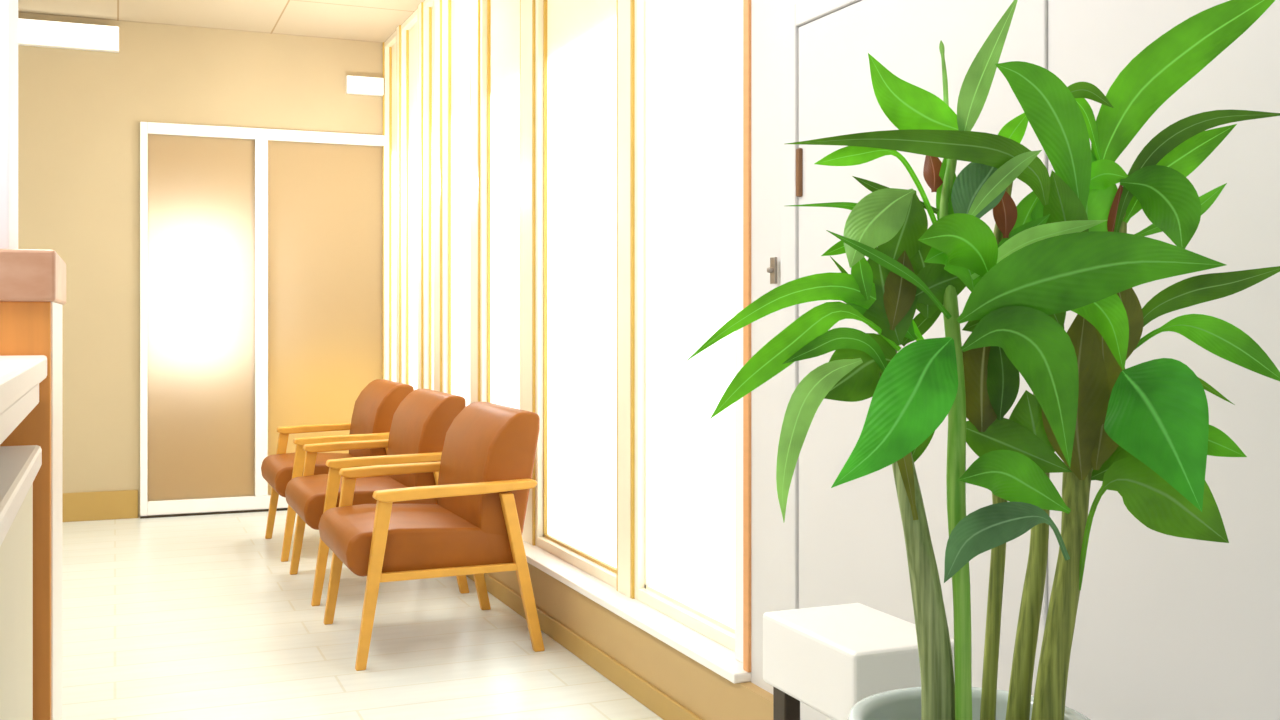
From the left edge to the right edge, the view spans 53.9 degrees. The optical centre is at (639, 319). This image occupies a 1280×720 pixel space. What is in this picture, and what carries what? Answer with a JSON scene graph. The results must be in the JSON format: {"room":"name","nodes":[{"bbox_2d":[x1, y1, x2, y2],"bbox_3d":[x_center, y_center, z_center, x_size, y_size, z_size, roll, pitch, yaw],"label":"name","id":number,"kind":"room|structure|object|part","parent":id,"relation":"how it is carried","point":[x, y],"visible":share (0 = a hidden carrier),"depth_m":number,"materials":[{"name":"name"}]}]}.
{"room":"hospital interior","nodes":[
{"label":"hospital interior","id":0,"kind":"room"},
{"bbox_2d":[0,0,17,248],"bbox_3d":[-1.528,-0.853,2.267,0.722,1.454,0.240,0,0,-23],"label":"wall","id":1,"kind":"structure","parent":0,"point":[8,8],"depth_m":2.30,"materials":[{"name":"white paint"}]},
{"bbox_2d":[18,12,382,517],"bbox_3d":[-3.102,-0.265,6.561,3.920,2.630,0.100,0,0,-23],"label":"wall","id":2,"kind":"structure","parent":0,"point":[81,112],"depth_m":6.65,"materials":[{"name":"beige paint"}]},
{"bbox_2d":[18,18,118,52],"bbox_3d":[-3.265,-1.475,6.406,1.140,0.130,0.062,0,0,-23],"label":"wall light","id":3,"kind":"object","parent":2,"relation":"attached to","point":[31,32],"visible":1,"depth_m":6.51,"materials":[{"name":"white paint"}]},
{"bbox_2d":[62,490,137,521],"bbox_3d":[-3.776,0.975,6.220,2.413,0.150,0.012,0,0,-23],"label":"baseboard","id":4,"kind":"structure","parent":2,"relation":"attached to","point":[121,504],"depth_m":6.61,"materials":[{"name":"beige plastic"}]},
{"bbox_2d":[140,122,384,518],"bbox_3d":[-2.045,0.000,6.956,1.329,2.100,0.085,0,0,-23],"label":"door","id":5,"kind":"structure","parent":2,"relation":"in","point":[261,250],"depth_m":6.89,"materials":[{"name":"white paint"}]},
{"bbox_3d":[-2.371,-0.013,6.817,0.549,1.955,0.010,0,0,-23],"label":"pane","id":6,"kind":"part","parent":5,"relation":"part of","materials":[{"name":"white glass"}]},
{"bbox_3d":[-1.762,-0.013,7.071,0.637,1.955,0.010,0,0,-23],"label":"pane","id":7,"kind":"part","parent":5,"relation":"part of","materials":[{"name":"beige glass"}]},
{"bbox_2d":[346,75,383,95],"bbox_3d":[-1.556,-1.325,7.127,0.208,0.100,0.045,0,0,-23],"label":"sign box","id":8,"kind":"object","parent":2,"relation":"attached to","point":[357,85],"visible":1,"depth_m":7.11,"materials":[{"name":"white paint"}]},
{"bbox_2d":[18,0,424,42],"bbox_3d":[-1.448,-1.630,2.592,3.920,0.100,8.700,0,0,-23],"label":"ceiling","id":9,"kind":"structure","parent":0,"point":[376,21],"depth_m":6.52,"materials":[{"name":"paint"}]},
{"bbox_2d":[62,510,662,719],"bbox_3d":[-1.448,1.100,2.592,3.920,0.100,8.700,0,0,-23],"label":"floor","id":10,"kind":"structure","parent":0,"point":[197,617],"depth_m":4.13,"materials":[{"name":"white tile"}]},
{"bbox_2d":[0,445,41,719],"bbox_3d":[-1.251,0.634,1.288,1.082,0.832,1.540,0,0,-23],"label":"counter","id":11,"kind":"object","parent":10,"relation":"on","point":[19,465],"visible":1,"depth_m":1.83,"materials":[{"name":"white laminate"}]},
{"bbox_2d":[0,355,46,444],"bbox_3d":[-1.259,0.106,1.316,1.088,0.087,1.598,0,0,-23],"label":"countertop","id":12,"kind":"structure","parent":11,"relation":"on","point":[21,376],"depth_m":1.72,"materials":[{"name":"white laminate"}]},
{"bbox_2d":[0,249,65,719],"bbox_3d":[-1.658,0.462,2.291,1.102,1.176,0.535,0,0,-23],"label":"reception counter","id":13,"kind":"object","parent":10,"relation":"on","point":[32,281],"depth_m":2.26,"materials":[{"name":"orange wood"}]},
{"bbox_3d":[-1.571,0.508,2.070,1.093,1.083,0.030,0,0,-23],"label":"panel","id":14,"kind":"part","parent":13,"relation":"part of","materials":[{"name":"orange wood"}]},
{"bbox_2d":[0,249,65,304],"bbox_3d":[-1.658,-0.080,2.291,1.102,0.093,0.535,0,0,-23],"label":"countertop","id":15,"kind":"structure","parent":13,"relation":"on","point":[26,275],"depth_m":2.24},
{"bbox_3d":[-1.170,0.508,2.508,0.020,1.083,0.470,0,0,-23],"label":"panel","id":16,"kind":"part","parent":13,"relation":"part of","materials":[{"name":"white laminate"}]},
{"bbox_2d":[261,379,413,561],"bbox_3d":[-1.417,0.671,5.872,0.616,0.757,0.674,0,0,-23],"label":"armchair","id":17,"kind":"object","parent":10,"relation":"on","point":[375,407],"visible":0.52,"depth_m":5.71,"materials":[{"name":"brown leather"}]},
{"bbox_3d":[-1.748,0.797,6.069,0.110,0.506,0.034,0,0,-23],"label":"leg","id":18,"kind":"part","parent":17,"relation":"part of","materials":[{"name":"brown wood"}]},
{"bbox_3d":[-1.510,0.797,5.497,0.110,0.506,0.034,0,0,-23],"label":"leg","id":19,"kind":"part","parent":17,"relation":"part of","materials":[{"name":"brown wood"}]},
{"bbox_3d":[-1.461,0.709,5.853,0.521,0.142,0.576,0,0,-23],"label":"seat","id":20,"kind":"part","parent":17,"relation":"part of","materials":[{"name":"leather"}]},
{"bbox_3d":[-1.514,0.527,6.167,0.510,0.046,0.054,0,0,-23],"label":"armrest","id":21,"kind":"part","parent":17,"relation":"part of","materials":[{"name":"brown wood"}]},
{"bbox_3d":[-1.275,0.527,5.595,0.510,0.046,0.054,0,0,-23],"label":"armrest","id":22,"kind":"part","parent":17,"relation":"part of","materials":[{"name":"brown wood"}]},
{"bbox_3d":[-1.227,0.539,5.951,0.200,0.493,0.576,0,0,-23],"label":"backrest","id":23,"kind":"part","parent":17,"relation":"part of","materials":[{"name":"leather"}]},
{"bbox_2d":[285,389,468,605],"bbox_3d":[-1.063,0.671,5.022,0.616,0.757,0.674,0,0,-23],"label":"armchair","id":24,"kind":"object","parent":10,"relation":"on","point":[420,424],"visible":0.71,"depth_m":4.84,"materials":[{"name":"brown leather"}]},
{"bbox_3d":[-1.395,0.797,5.220,0.110,0.506,0.034,0,0,-23],"label":"leg","id":25,"kind":"part","parent":24,"relation":"part of","materials":[{"name":"brown wood"}]},
{"bbox_3d":[-1.156,0.797,4.648,0.110,0.506,0.034,0,0,-23],"label":"leg","id":26,"kind":"part","parent":24,"relation":"part of","materials":[{"name":"brown wood"}]},
{"bbox_3d":[-1.160,0.527,5.318,0.510,0.046,0.054,0,0,-23],"label":"armrest","id":27,"kind":"part","parent":24,"relation":"part of","materials":[{"name":"brown wood"}]},
{"bbox_3d":[-1.107,0.709,5.004,0.521,0.142,0.576,0,0,-23],"label":"seat","id":28,"kind":"part","parent":24,"relation":"part of","materials":[{"name":"leather"}]},
{"bbox_3d":[-0.921,0.527,4.746,0.510,0.046,0.054,0,0,-23],"label":"armrest","id":29,"kind":"part","parent":24,"relation":"part of","materials":[{"name":"brown wood"}]},
{"bbox_3d":[-0.873,0.539,5.101,0.200,0.493,0.576,0,0,-23],"label":"backrest","id":30,"kind":"part","parent":24,"relation":"part of","materials":[{"name":"leather"}]},
{"bbox_3d":[-0.726,0.797,4.827,0.143,0.506,0.034,0,0,-23],"label":"leg","id":31,"kind":"part","parent":24,"relation":"part of","materials":[{"name":"brown wood"}]},
{"bbox_2d":[318,401,544,670],"bbox_3d":[-0.710,0.671,4.173,0.616,0.757,0.674,0,0,-23],"label":"armchair","id":32,"kind":"object","parent":10,"relation":"on","point":[475,527],"visible":1,"depth_m":3.97,"materials":[{"name":"leather"}]},
{"bbox_3d":[-1.041,0.797,4.371,0.110,0.506,0.034,0,0,-23],"label":"leg","id":33,"kind":"part","parent":32,"relation":"part of","materials":[{"name":"brown wood"}]},
{"bbox_3d":[-0.802,0.797,3.799,0.110,0.506,0.034,0,0,-23],"label":"leg","id":34,"kind":"part","parent":32,"relation":"part of","materials":[{"name":"brown wood"}]},
{"bbox_3d":[-0.806,0.527,4.469,0.510,0.046,0.054,0,0,-23],"label":"armrest","id":35,"kind":"part","parent":32,"relation":"part of","materials":[{"name":"brown wood"}]},
{"bbox_3d":[-0.753,0.709,4.155,0.521,0.142,0.576,0,0,-23],"label":"seat","id":36,"kind":"part","parent":32,"relation":"part of","materials":[{"name":"leather"}]},
{"bbox_3d":[-0.588,0.779,3.889,0.437,0.026,0.022,0,0,-23],"label":"seat rail","id":37,"kind":"part","parent":32,"relation":"part of","materials":[{"name":"brown wood"}]},
{"bbox_3d":[-0.567,0.527,3.897,0.510,0.046,0.054,0,0,-23],"label":"armrest","id":38,"kind":"part","parent":32,"relation":"part of","materials":[{"name":"brown wood"}]},
{"bbox_3d":[-0.611,0.797,4.550,0.143,0.506,0.034,0,0,-23],"label":"leg","id":39,"kind":"part","parent":32,"relation":"part of","materials":[{"name":"brown wood"}]},
{"bbox_3d":[-0.520,0.539,4.252,0.200,0.493,0.576,0,0,-23],"label":"backrest","id":40,"kind":"part","parent":32,"relation":"part of","materials":[{"name":"leather"}]},
{"bbox_3d":[-0.372,0.797,3.978,0.143,0.506,0.034,0,0,-23],"label":"leg","id":41,"kind":"part","parent":32,"relation":"part of","materials":[{"name":"brown wood"}]},
{"bbox_2d":[763,603,954,719],"bbox_3d":[0.329,0.756,1.911,0.182,0.587,0.275,0,0,-23],"label":"stool","id":42,"kind":"object","parent":10,"relation":"on","point":[828,659],"visible":0.77,"depth_m":1.86,"materials":[{"name":"white paint"}]},
{"bbox_3d":[0.230,0.812,1.975,0.028,0.475,0.040,0,0,-23],"label":"leg","id":43,"kind":"part","parent":42,"relation":"part of","materials":[{"name":"brown metal"}]},
{"bbox_2d":[685,0,1279,719],"bbox_3d":[0.389,0.337,1.434,0.677,1.426,0.298,0,0,2],"label":"potted plant","id":44,"kind":"object","parent":10,"relation":"on","point":[1143,430],"visible":1,"depth_m":1.41,"materials":[{"name":"green plant"}]},
{"bbox_3d":[0.312,0.219,1.441,0.097,0.629,0.048,0,0,32],"label":"stem","id":45,"kind":"part","parent":44,"relation":"part of","materials":[{"name":"green plant"}]},
{"bbox_3d":[0.357,0.159,1.429,0.029,0.734,0.059,0,0,-4],"label":"stem","id":46,"kind":"part","parent":44,"relation":"part of","materials":[{"name":"plant"}]},
{"bbox_3d":[0.380,0.753,1.442,0.282,0.593,0.282,0,0,-23],"label":"pot","id":47,"kind":"part","parent":44,"relation":"part of","materials":[{"name":"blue ceramic"}]},
{"bbox_3d":[0.419,0.182,1.491,0.041,0.739,0.058,0,0,3],"label":"stem","id":48,"kind":"part","parent":44,"relation":"part of","materials":[{"name":"green plant"}]},
{"bbox_3d":[0.466,0.190,1.474,0.088,0.704,0.038,0,0,21],"label":"stem","id":49,"kind":"part","parent":44,"relation":"part of","materials":[{"name":"green plant"}]},
{"bbox_3d":[0.502,0.200,1.450,0.123,0.666,0.052,0,0,-23],"label":"stem","id":50,"kind":"part","parent":44,"relation":"part of","materials":[{"name":"green plant"}]},
{"bbox_2d":[488,562,746,719],"bbox_3d":[-0.531,0.948,5.095,0.260,0.205,4.585,0,0,-23],"label":"wall","id":51,"kind":"structure","parent":0,"point":[707,694],"depth_m":3.51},
{"bbox_2d":[396,26,398,382],"bbox_3d":[-1.268,-0.379,6.806,0.085,2.402,0.060,0,0,-23],"label":"trim","id":52,"kind":"structure","parent":51,"relation":"attached to","point":[397,28],"depth_m":6.79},
{"bbox_2d":[418,3,420,388],"bbox_3d":[-1.064,-0.379,6.317,0.085,2.402,0.060,0,0,-23],"label":"trim","id":53,"kind":"structure","parent":51,"relation":"attached to","point":[419,5],"depth_m":6.30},
{"bbox_2d":[434,0,439,391],"bbox_3d":[-0.923,-0.379,5.980,0.085,2.402,0.110,0,0,-23],"label":"trim","id":54,"kind":"structure","parent":51,"relation":"attached to","point":[436,2],"depth_m":5.95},
{"bbox_2d":[471,0,477,402],"bbox_3d":[-0.666,-0.379,5.361,0.085,2.402,0.110,0,0,-23],"label":"trim","id":55,"kind":"structure","parent":51,"relation":"attached to","point":[474,3],"depth_m":5.33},
{"bbox_2d":[521,0,531,544],"bbox_3d":[-0.383,-0.379,4.683,0.085,2.402,0.140,0,0,-23],"label":"trim","id":56,"kind":"structure","parent":51,"relation":"attached to","point":[526,5],"depth_m":4.65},
{"bbox_2d":[618,0,629,596],"bbox_3d":[-0.010,-0.379,3.788,0.085,2.402,0.100,0,0,-23],"label":"window frame","id":57,"kind":"structure","parent":51,"relation":"attached to","point":[623,5],"depth_m":3.76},
{"bbox_2d":[523,540,750,683],"bbox_3d":[-0.537,0.834,5.093,0.275,0.023,4.585,0,0,-23],"label":"trim ledge","id":58,"kind":"object","parent":51,"relation":"on","point":[716,657],"visible":0.2,"depth_m":3.49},
{"bbox_2d":[383,31,395,381],"bbox_3d":[-1.356,-0.379,7.013,0.078,2.402,0.392,0,0,-23],"label":"window","id":59,"kind":"structure","parent":58,"relation":"on","point":[389,47],"depth_m":7.15,"materials":[{"name":"white glass"}]},
{"bbox_3d":[-1.348,-0.381,7.016,0.008,2.338,0.320,0,0,-23],"label":"pane","id":60,"kind":"part","parent":59,"relation":"part of","materials":[{"name":"clear glass"}]},
{"bbox_2d":[399,9,417,389],"bbox_3d":[-1.167,-0.379,6.561,0.078,2.402,0.472,0,0,-23],"label":"window","id":61,"kind":"structure","parent":58,"relation":"on","point":[408,31],"depth_m":6.72,"materials":[{"name":"white glass"}]},
{"bbox_3d":[-1.160,-0.381,6.564,0.008,2.338,0.400,0,0,-23],"label":"pane","id":62,"kind":"part","parent":61,"relation":"part of","materials":[{"name":"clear glass"}]},
{"bbox_2d":[421,0,433,389],"bbox_3d":[-1.000,-0.379,6.159,0.078,2.402,0.282,0,0,-23],"label":"window","id":63,"kind":"structure","parent":58,"relation":"on","point":[427,7],"depth_m":6.25,"materials":[{"name":"white glass"}]},
{"bbox_3d":[-0.993,-0.381,6.162,0.008,2.338,0.210,0,0,-23],"label":"pane","id":64,"kind":"part","parent":63,"relation":"part of","materials":[{"name":"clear glass"}]},
{"bbox_2d":[440,0,470,405],"bbox_3d":[-0.796,-0.379,5.670,0.078,2.402,0.562,0,0,-23],"label":"window","id":65,"kind":"structure","parent":58,"relation":"on","point":[455,15],"depth_m":5.79,"materials":[{"name":"white glass"}]},
{"bbox_3d":[-0.789,-0.381,5.673,0.008,2.338,0.490,0,0,-23],"label":"pane","id":66,"kind":"part","parent":65,"relation":"part of","materials":[{"name":"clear glass"}]},
{"bbox_2d":[478,0,520,408],"bbox_3d":[-0.529,-0.379,5.029,0.078,2.402,0.612,0,0,-23],"label":"window","id":67,"kind":"structure","parent":58,"relation":"on","point":[499,21],"depth_m":5.15,"materials":[{"name":"white glass"}]},
{"bbox_3d":[-0.521,-0.381,5.032,0.008,2.338,0.540,0,0,-23],"label":"pane","id":68,"kind":"part","parent":67,"relation":"part of","materials":[{"name":"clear glass"}]},
{"bbox_2d":[532,0,617,590],"bbox_3d":[-0.194,-0.379,4.225,0.078,2.402,0.852,0,0,-23],"label":"window","id":69,"kind":"structure","parent":58,"relation":"on","point":[575,42],"depth_m":4.29,"materials":[{"name":"white glass"}]},
{"bbox_2d":[630,0,734,651],"bbox_3d":[0.146,-0.379,3.409,0.078,2.402,0.721,0,0,-23],"label":"window","id":70,"kind":"structure","parent":58,"relation":"on","point":[682,52],"depth_m":3.50,"materials":[{"name":"white glass"}]},
{"bbox_2d":[739,0,1279,719],"bbox_3d":[1.133,-0.265,1.130,0.280,2.630,4.015,0,0,-23],"label":"wall","id":71,"kind":"structure","parent":0,"point":[1168,627],"depth_m":1.76,"materials":[{"name":"white paint"}]},
{"bbox_2d":[466,573,702,719],"bbox_3d":[-0.576,1.018,4.851,0.012,0.065,5.000,0,0,-23],"label":"baseboard","id":72,"kind":"structure","parent":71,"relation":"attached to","point":[655,700],"depth_m":3.73,"materials":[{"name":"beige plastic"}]},
{"bbox_2d":[735,0,742,662],"bbox_3d":[0.299,-0.379,3.033,0.115,2.402,0.090,0,0,-23],"label":"trim","id":73,"kind":"structure","parent":71,"relation":"attached to","point":[738,3],"depth_m":3.04,"materials":[{"name":"white paint"}]},
{"bbox_2d":[743,0,750,671],"bbox_3d":[0.265,-0.379,2.956,0.038,2.402,0.027,0,0,-23],"label":"trim","id":74,"kind":"structure","parent":71,"relation":"attached to","point":[746,3],"depth_m":2.95,"materials":[{"name":"brown wood"}]},
{"bbox_2d":[767,0,860,609],"bbox_3d":[0.465,0.182,2.408,0.034,1.735,0.887,0,0,-23],"label":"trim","id":75,"kind":"structure","parent":71,"relation":"attached to","point":[801,13],"depth_m":2.75,"materials":[{"name":"white paint"}]},
{"bbox_3d":[0.290,-0.111,2.802,0.014,0.012,0.012,0,0,-23],"label":"latch knob","id":76,"kind":"part","parent":75,"relation":"part of","materials":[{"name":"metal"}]},
{"bbox_2d":[796,0,1047,719],"bbox_3d":[0.513,0.203,2.373,0.064,1.674,0.783,0,0,-23],"label":"door","id":77,"kind":"structure","parent":71,"relation":"in","point":[852,547],"depth_m":2.44,"materials":[{"name":"white paint"}]},
{"bbox_3d":[0.343,-0.318,2.713,0.012,0.105,0.016,0,0,-23],"label":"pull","id":78,"kind":"part","parent":77,"relation":"part of","materials":[{"name":"brown wood"}]}
]}

